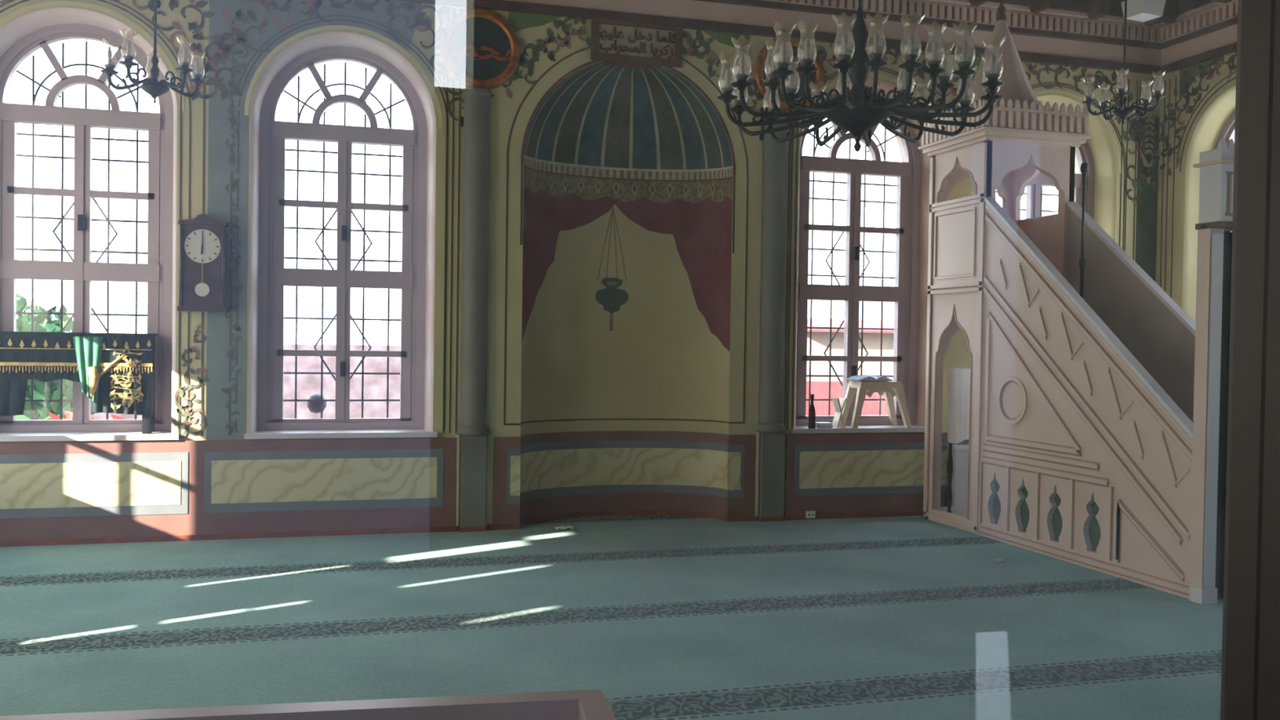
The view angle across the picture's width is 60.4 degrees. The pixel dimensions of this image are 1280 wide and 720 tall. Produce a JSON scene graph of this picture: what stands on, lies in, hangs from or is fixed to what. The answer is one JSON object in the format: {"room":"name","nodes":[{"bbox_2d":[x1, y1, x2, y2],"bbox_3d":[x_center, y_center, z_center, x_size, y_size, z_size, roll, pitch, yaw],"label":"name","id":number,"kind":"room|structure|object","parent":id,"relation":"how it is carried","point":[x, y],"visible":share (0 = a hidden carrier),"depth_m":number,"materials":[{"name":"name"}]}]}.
{"room":"mosque","nodes":[
{"label":"mosque","id":0,"kind":"room"},
{"bbox_2d":[0,0,1160,525],"bbox_3d":[-0.161,-0.979,9.422,11.550,5.100,0.570,1,1,-16],"label":"wall","id":1,"kind":"structure","parent":0,"point":[1107,177],"depth_m":8.86,"materials":[{"name":"yellow paint"}]},
{"bbox_2d":[0,23,179,441],"bbox_3d":[-4.160,-0.989,8.161,1.440,3.140,0.468,1,1,-16],"label":"window","id":2,"kind":"structure","parent":1,"relation":"in","point":[157,273],"depth_m":8.26,"materials":[{"name":"paint"}]},
{"bbox_2d":[0,331,158,433],"bbox_3d":[-4.237,0.170,8.073,1.250,0.746,0.310,1,1,-16],"label":"draped cloth","id":3,"kind":"object","parent":2,"relation":"on","point":[115,371],"visible":1,"depth_m":8.03,"materials":[{"name":"black fabric"}]},
{"bbox_2d":[0,365,27,416],"bbox_3d":[-4.617,0.220,7.890,0.420,0.390,0.036,1,1,-16],"label":"drape","id":4,"kind":"object","parent":3,"relation":"hanging from","point":[13,379],"depth_m":7.92,"materials":[{"name":"black fabric"}]},
{"bbox_2d":[91,337,154,415],"bbox_3d":[-3.818,0.122,8.119,0.420,0.580,0.036,1,1,-16],"label":"drape","id":5,"kind":"object","parent":3,"relation":"hanging from","point":[125,366],"depth_m":8.11,"materials":[{"name":"black fabric"}]},
{"bbox_2d":[15,40,148,419],"bbox_3d":[-4.224,-0.944,8.379,1.160,2.950,0.017,1,1,-16],"label":"iron grille","id":6,"kind":"object","parent":2,"relation":"attached to","point":[107,251],"depth_m":8.35,"materials":[{"name":"metal"}]},
{"bbox_2d":[177,213,228,311],"bbox_3d":[-3.245,-0.721,8.169,0.340,0.720,0.137,1,1,-16],"label":"wall clock","id":7,"kind":"object","parent":1,"relation":"attached to","point":[202,239],"visible":1,"depth_m":8.12,"materials":[{"name":"brown wood"}]},
{"bbox_2d":[0,0,494,438],"bbox_3d":[-3.216,-1.233,8.233,4.246,3.642,0.007,1,1,-16],"label":"trim","id":8,"kind":"structure","parent":1,"relation":"attached to","point":[422,24],"depth_m":8.27,"materials":[{"name":"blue paint"}]},
{"bbox_2d":[244,46,437,439],"bbox_3d":[-2.335,-0.972,8.689,1.440,3.140,0.468,1,1,-16],"label":"window","id":9,"kind":"structure","parent":1,"relation":"in","point":[273,275],"depth_m":8.79,"materials":[{"name":"paint"}]},
{"bbox_2d":[306,394,326,413],"bbox_3d":[-2.622,0.355,8.924,0.150,0.160,0.150,1,1,-16],"label":"ball","id":10,"kind":"object","parent":9,"relation":"attached to","point":[314,406],"visible":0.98,"depth_m":8.87,"materials":[{"name":"metal"}]},
{"bbox_2d":[283,62,404,418],"bbox_3d":[-2.399,-0.927,8.907,1.160,2.950,0.017,1,1,-16],"label":"iron grille","id":11,"kind":"object","parent":9,"relation":"attached to","point":[299,113],"depth_m":8.89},
{"bbox_2d":[455,86,491,532],"bbox_3d":[-1.306,-0.395,8.736,0.280,3.525,0.140,1,1,-16],"label":"engaged column","id":12,"kind":"structure","parent":1,"relation":"attached to","point":[473,428],"depth_m":8.72,"materials":[{"name":"paint"}]},
{"bbox_2d":[439,7,520,89],"bbox_3d":[-1.268,-2.478,8.744,0.650,0.650,0.048,1,1,-16],"label":"round medallion","id":13,"kind":"object","parent":1,"relation":"attached to","point":[479,47],"visible":1,"depth_m":8.74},
{"bbox_2d":[0,432,968,546],"bbox_3d":[-0.105,1.005,9.164,10.550,0.745,0.045,1,1,-16],"label":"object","id":14,"kind":"structure","parent":1,"relation":"attached to","point":[52,493],"depth_m":8.44,"materials":[{"name":"brown paint"}]},
{"bbox_2d":[0,0,1159,439],"bbox_3d":[0.058,-1.079,9.184,10.242,3.425,0.005,1,1,-16],"label":"trim","id":15,"kind":"structure","parent":1,"relation":"attached to","point":[219,153],"depth_m":8.33,"materials":[{"name":"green paint"}]},
{"bbox_2d":[520,61,733,525],"bbox_3d":[-0.155,-0.563,9.387,1.800,3.870,0.480,1,1,-16],"label":"wall niche","id":16,"kind":"object","parent":1,"relation":"in","point":[628,170],"visible":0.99,"depth_m":9.57,"materials":[{"name":"yellow paint"}]},
{"bbox_2d":[595,207,628,330],"bbox_3d":[-0.242,-0.794,9.601,0.297,1.081,0.009,1,1,-17],"label":"lamp","id":17,"kind":"object","parent":16,"relation":"attached to","point":[611,224],"depth_m":9.60,"materials":[{"name":"green paint"}]},
{"bbox_2d":[502,11,763,117],"bbox_3d":[-0.066,-2.456,9.116,2.374,0.730,0.007,1,1,-16],"label":"trim","id":18,"kind":"structure","parent":1,"relation":"attached to","point":[519,21],"depth_m":8.98,"materials":[{"name":"green paint"}]},
{"bbox_2d":[590,18,682,67],"bbox_3d":[-0.024,-2.631,9.109,0.780,0.350,0.034,1,1,-16],"label":"plaque","id":19,"kind":"object","parent":1,"relation":"attached to","point":[611,41],"visible":1,"depth_m":9.10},
{"bbox_2d":[754,110,787,521],"bbox_3d":[1.163,-0.372,9.450,0.280,3.525,0.140,1,1,-16],"label":"engaged column","id":20,"kind":"structure","parent":1,"relation":"attached to","point":[771,428],"depth_m":9.43,"materials":[{"name":"paint"}]},
{"bbox_2d":[395,0,1164,75],"bbox_3d":[0.005,-3.151,8.947,10.567,0.735,0.340,1,1,-16],"label":"trim","id":21,"kind":"structure","parent":1,"relation":"attached to","point":[1082,33],"depth_m":9.77,"materials":[{"name":"paint"}]},
{"bbox_2d":[754,36,824,111],"bbox_3d":[1.297,-2.469,9.486,0.650,0.650,0.048,1,1,-16],"label":"round medallion","id":22,"kind":"object","parent":1,"relation":"attached to","point":[816,79],"visible":0.48,"depth_m":9.48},
{"bbox_2d":[805,511,815,518],"bbox_3d":[1.489,1.348,9.598,0.080,0.060,0.022,1,1,-16],"label":"power socket","id":23,"kind":"object","parent":1,"relation":"attached to","point":[809,514],"visible":1,"depth_m":9.59,"materials":[{"name":"white plastic"}]},
{"bbox_2d":[791,91,924,433],"bbox_3d":[1.982,-0.932,9.938,1.440,3.140,0.468,1,1,-16],"label":"window","id":24,"kind":"structure","parent":1,"relation":"in","point":[904,294],"depth_m":10.06,"materials":[{"name":"paint"}]},
{"bbox_2d":[808,394,815,428],"bbox_3d":[1.507,0.448,9.636,0.064,0.300,0.064,1,1,-16],"label":"bottle","id":25,"kind":"object","parent":24,"relation":"on","point":[811,414],"visible":1,"depth_m":9.62,"materials":[{"name":"black glass"}]},
{"bbox_2d":[815,422,832,427],"bbox_3d":[1.622,0.575,9.739,0.140,0.045,0.100,1,1,-16],"label":"paper stack","id":26,"kind":"object","parent":24,"relation":"on","point":[818,424],"visible":0.86,"depth_m":9.70,"materials":[{"name":"white paper"}]},
{"bbox_2d":[831,397,846,427],"bbox_3d":[1.776,0.469,9.823,0.090,0.260,0.120,1,1,-16],"label":"book stand","id":27,"kind":"object","parent":24,"relation":"on","point":[838,403],"visible":0.95,"depth_m":9.80,"materials":[{"name":"white wood"}]},
{"bbox_2d":[805,125,897,415],"bbox_3d":[1.918,-0.887,10.156,1.160,2.950,0.017,1,1,-16],"label":"iron grille","id":28,"kind":"object","parent":24,"relation":"attached to","point":[813,180],"depth_m":10.13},
{"bbox_2d":[842,380,911,428],"bbox_3d":[2.120,0.397,9.931,0.588,0.410,0.304,1,1,-16],"label":"plastic stool","id":29,"kind":"object","parent":24,"relation":"on","point":[886,388],"visible":0.9,"depth_m":9.86,"materials":[{"name":"beige plastic"}]},
{"bbox_2d":[844,375,893,381],"bbox_3d":[2.066,0.166,9.911,0.360,0.043,0.230,0,1,-22],"label":"open book","id":30,"kind":"object","parent":29,"relation":"on","point":[855,378],"visible":1,"depth_m":9.83,"materials":[{"name":"paper"}]},
{"bbox_2d":[759,42,1159,206],"bbox_3d":[3.025,-2.238,10.014,4.157,1.498,0.007,1,1,-16],"label":"trim","id":31,"kind":"structure","parent":1,"relation":"attached to","point":[1148,169],"depth_m":10.37,"materials":[{"name":"paint"}]},
{"bbox_2d":[995,106,1094,219],"bbox_3d":[3.809,-0.915,10.467,1.440,3.140,0.468,1,1,-16],"label":"window","id":32,"kind":"structure","parent":1,"relation":"in","point":[1083,153],"depth_m":10.67,"materials":[{"name":"paint"}]},
{"bbox_2d":[995,186,1058,216],"bbox_3d":[3.746,-0.870,10.685,1.160,2.950,0.017,1,1,-16],"label":"iron grille","id":33,"kind":"object","parent":32,"relation":"attached to","point":[1042,193],"depth_m":10.71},
{"bbox_2d":[0,515,1222,719],"bbox_3d":[0.896,1.487,5.688,10.550,0.060,8.500,1,1,-16],"label":"floor","id":34,"kind":"structure","parent":0,"point":[672,617],"depth_m":5.98,"materials":[{"name":"carpet"}]},
{"bbox_2d":[0,688,616,719],"bbox_3d":[-1.204,1.144,2.062,2.400,0.700,0.800,1,1,-11],"label":"railing","id":35,"kind":"object","parent":34,"relation":"on","point":[584,704],"visible":1,"depth_m":2.53,"materials":[{"name":"brown wood"}]},
{"bbox_2d":[554,525,573,529],"bbox_3d":[-0.616,1.360,8.923,0.144,0.019,0.090,1,1,-16],"label":"crumpled tissue","id":36,"kind":"object","parent":34,"relation":"on","point":[562,527],"visible":1,"depth_m":8.91,"materials":[{"name":"white paper"}]},
{"bbox_2d":[947,444,968,506],"bbox_3d":[3.000,1.088,9.962,0.420,0.640,0.120,1,1,-16],"label":"storage box","id":37,"kind":"object","parent":34,"relation":"on","point":[959,484],"visible":0.25,"depth_m":9.88,"materials":[{"name":"white plastic"}]},
{"bbox_2d":[946,368,970,512],"bbox_3d":[2.883,0.746,9.442,0.280,1.340,0.524,1,1,-16],"label":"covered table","id":38,"kind":"object","parent":34,"relation":"on","point":[958,379],"visible":0.33,"depth_m":9.50,"materials":[{"name":"fabric"}]},
{"bbox_2d":[918,0,1234,604],"bbox_3d":[3.412,-0.855,8.277,1.020,4.600,3.400,1,1,-16],"label":"pulpit","id":39,"kind":"object","parent":34,"relation":"on","point":[1098,421],"visible":0.73,"depth_m":8.22,"materials":[{"name":"paint"}]},
{"bbox_2d":[1079,162,1088,298],"bbox_3d":[3.465,-0.863,8.615,0.180,1.365,0.180,1,1,-16],"label":"microphone stand","id":40,"kind":"object","parent":39,"relation":"on","point":[1084,166],"visible":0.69,"depth_m":8.60,"materials":[{"name":"black paint"}]},
{"bbox_2d":[1215,231,1232,593],"bbox_3d":[3.809,0.324,6.795,0.660,2.210,0.035,1,1,-16],"label":"curtain","id":41,"kind":"object","parent":39,"relation":"hanging from","point":[1226,248],"depth_m":6.71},
{"bbox_2d":[1155,52,1236,322],"bbox_3d":[6.262,-0.842,7.134,0.520,5.100,8.400,1,1,-16],"label":"wall","id":42,"kind":"structure","parent":0,"point":[1204,133],"depth_m":10.28,"materials":[{"name":"yellow paint"}]},
{"bbox_2d":[1156,0,1238,75],"bbox_3d":[5.948,-3.022,6.742,0.340,0.735,7.917,1,1,-16],"label":"trim","id":43,"kind":"structure","parent":42,"relation":"attached to","point":[1193,32],"depth_m":10.06,"materials":[{"name":"paint"}]},
{"bbox_2d":[1159,51,1236,297],"bbox_3d":[6.050,-0.676,6.873,0.030,4.373,8.010,1,1,-16],"label":"trim","id":44,"kind":"structure","parent":42,"relation":"attached to","point":[1188,75],"depth_m":10.31,"materials":[{"name":"paint"}]},
{"bbox_2d":[1214,111,1235,149],"bbox_3d":[5.447,-0.876,9.677,0.468,3.140,1.440,1,1,-16],"label":"window","id":45,"kind":"structure","parent":42,"relation":"in","point":[1228,132],"depth_m":10.12,"materials":[{"name":"paint"}]},
{"bbox_2d":[1220,0,1279,719],"bbox_3d":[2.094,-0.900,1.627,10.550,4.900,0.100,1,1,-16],"label":"pillar","id":46,"kind":"structure","parent":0,"point":[1251,633],"depth_m":1.26,"materials":[{"name":"brown wood"}]},
{"bbox_3d":[1.161,-3.440,5.651,11.150,0.200,8.500,1,1,-16],"label":"ceiling","id":47,"kind":"structure","parent":0,"visible":0},
{"bbox_2d":[100,0,205,103],"bbox_3d":[-2.981,-2.502,6.831,0.583,1.822,0.607,0,2,-45],"label":"chandelier","id":48,"kind":"object","parent":47,"relation":"hanging from","point":[151,86],"visible":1,"depth_m":6.78,"materials":[{"name":"brown metal"}]},
{"bbox_2d":[716,0,1006,151],"bbox_3d":[1.067,-2.163,5.289,1.339,2.322,1.373,2,1,42],"label":"chandelier","id":49,"kind":"object","parent":47,"relation":"hanging from","point":[857,110],"visible":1,"depth_m":5.18,"materials":[{"name":"brown metal"}]},
{"bbox_2d":[1082,0,1165,124],"bbox_3d":[3.904,-2.617,8.811,0.583,1.462,0.607,0,1,-28],"label":"chandelier","id":50,"kind":"object","parent":47,"relation":"hanging from","point":[1123,112],"visible":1,"depth_m":8.80,"materials":[{"name":"brown metal"}]},
{"bbox_2d":[1120,0,1165,22],"bbox_3d":[4.401,-3.225,9.612,0.270,0.462,0.240,0,1,-25],"label":"ceiling lamp","id":51,"kind":"object","parent":47,"relation":"hanging from","point":[1141,11],"visible":0.95,"depth_m":9.55,"materials":[{"name":"white plastic"}]},
{"label":"outside","id":52,"kind":"structure","parent":0,"visible":0},
{"bbox_3d":[-6.094,1.281,39.011,70.000,0.100,59.400,1,1,-16],"label":"ground","id":53,"kind":"structure","parent":52,"visible":0},
{"bbox_2d":[15,293,101,419],"bbox_3d":[-6.290,0.561,11.142,1.573,2.577,1.584,1,1,-16],"label":"tree","id":54,"kind":"object","parent":53,"relation":"on","point":[42,390],"visible":0.28,"depth_m":10.90,"materials":[{"name":"green plant"}]},
{"bbox_2d":[48,410,126,419],"bbox_3d":[-5.253,1.181,10.406,1.334,1.396,1.368,1,1,-16],"label":"flowering shrub","id":55,"kind":"object","parent":53,"relation":"on","point":[68,415],"visible":0.02,"depth_m":10.39,"materials":[{"name":"plant"}]},
{"bbox_2d":[93,343,400,419],"bbox_3d":[-6.495,0.737,13.790,13.200,1.920,0.400,1,1,-16],"label":"wall","id":56,"kind":"structure","parent":53,"relation":"on","point":[308,384],"depth_m":14.35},
{"bbox_2d":[805,380,888,415],"bbox_3d":[3.350,1.056,15.732,5.200,1.500,0.250,1,1,-16],"label":"wall","id":57,"kind":"structure","parent":53,"relation":"on","point":[820,389],"depth_m":15.40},
{"bbox_2d":[806,318,893,381],"bbox_3d":[4.562,0.466,21.457,4.700,2.500,3.600,1,1,-16],"label":"house","id":58,"kind":"structure","parent":53,"relation":"on","point":[820,338],"depth_m":19.71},
{"bbox_2d":[858,278,894,319],"bbox_3d":[7.911,-0.289,29.697,3.700,3.800,3.600,1,1,-16],"label":"house","id":59,"kind":"structure","parent":53,"relation":"on","point":[872,309],"depth_m":29.30,"materials":[{"name":"stone"}]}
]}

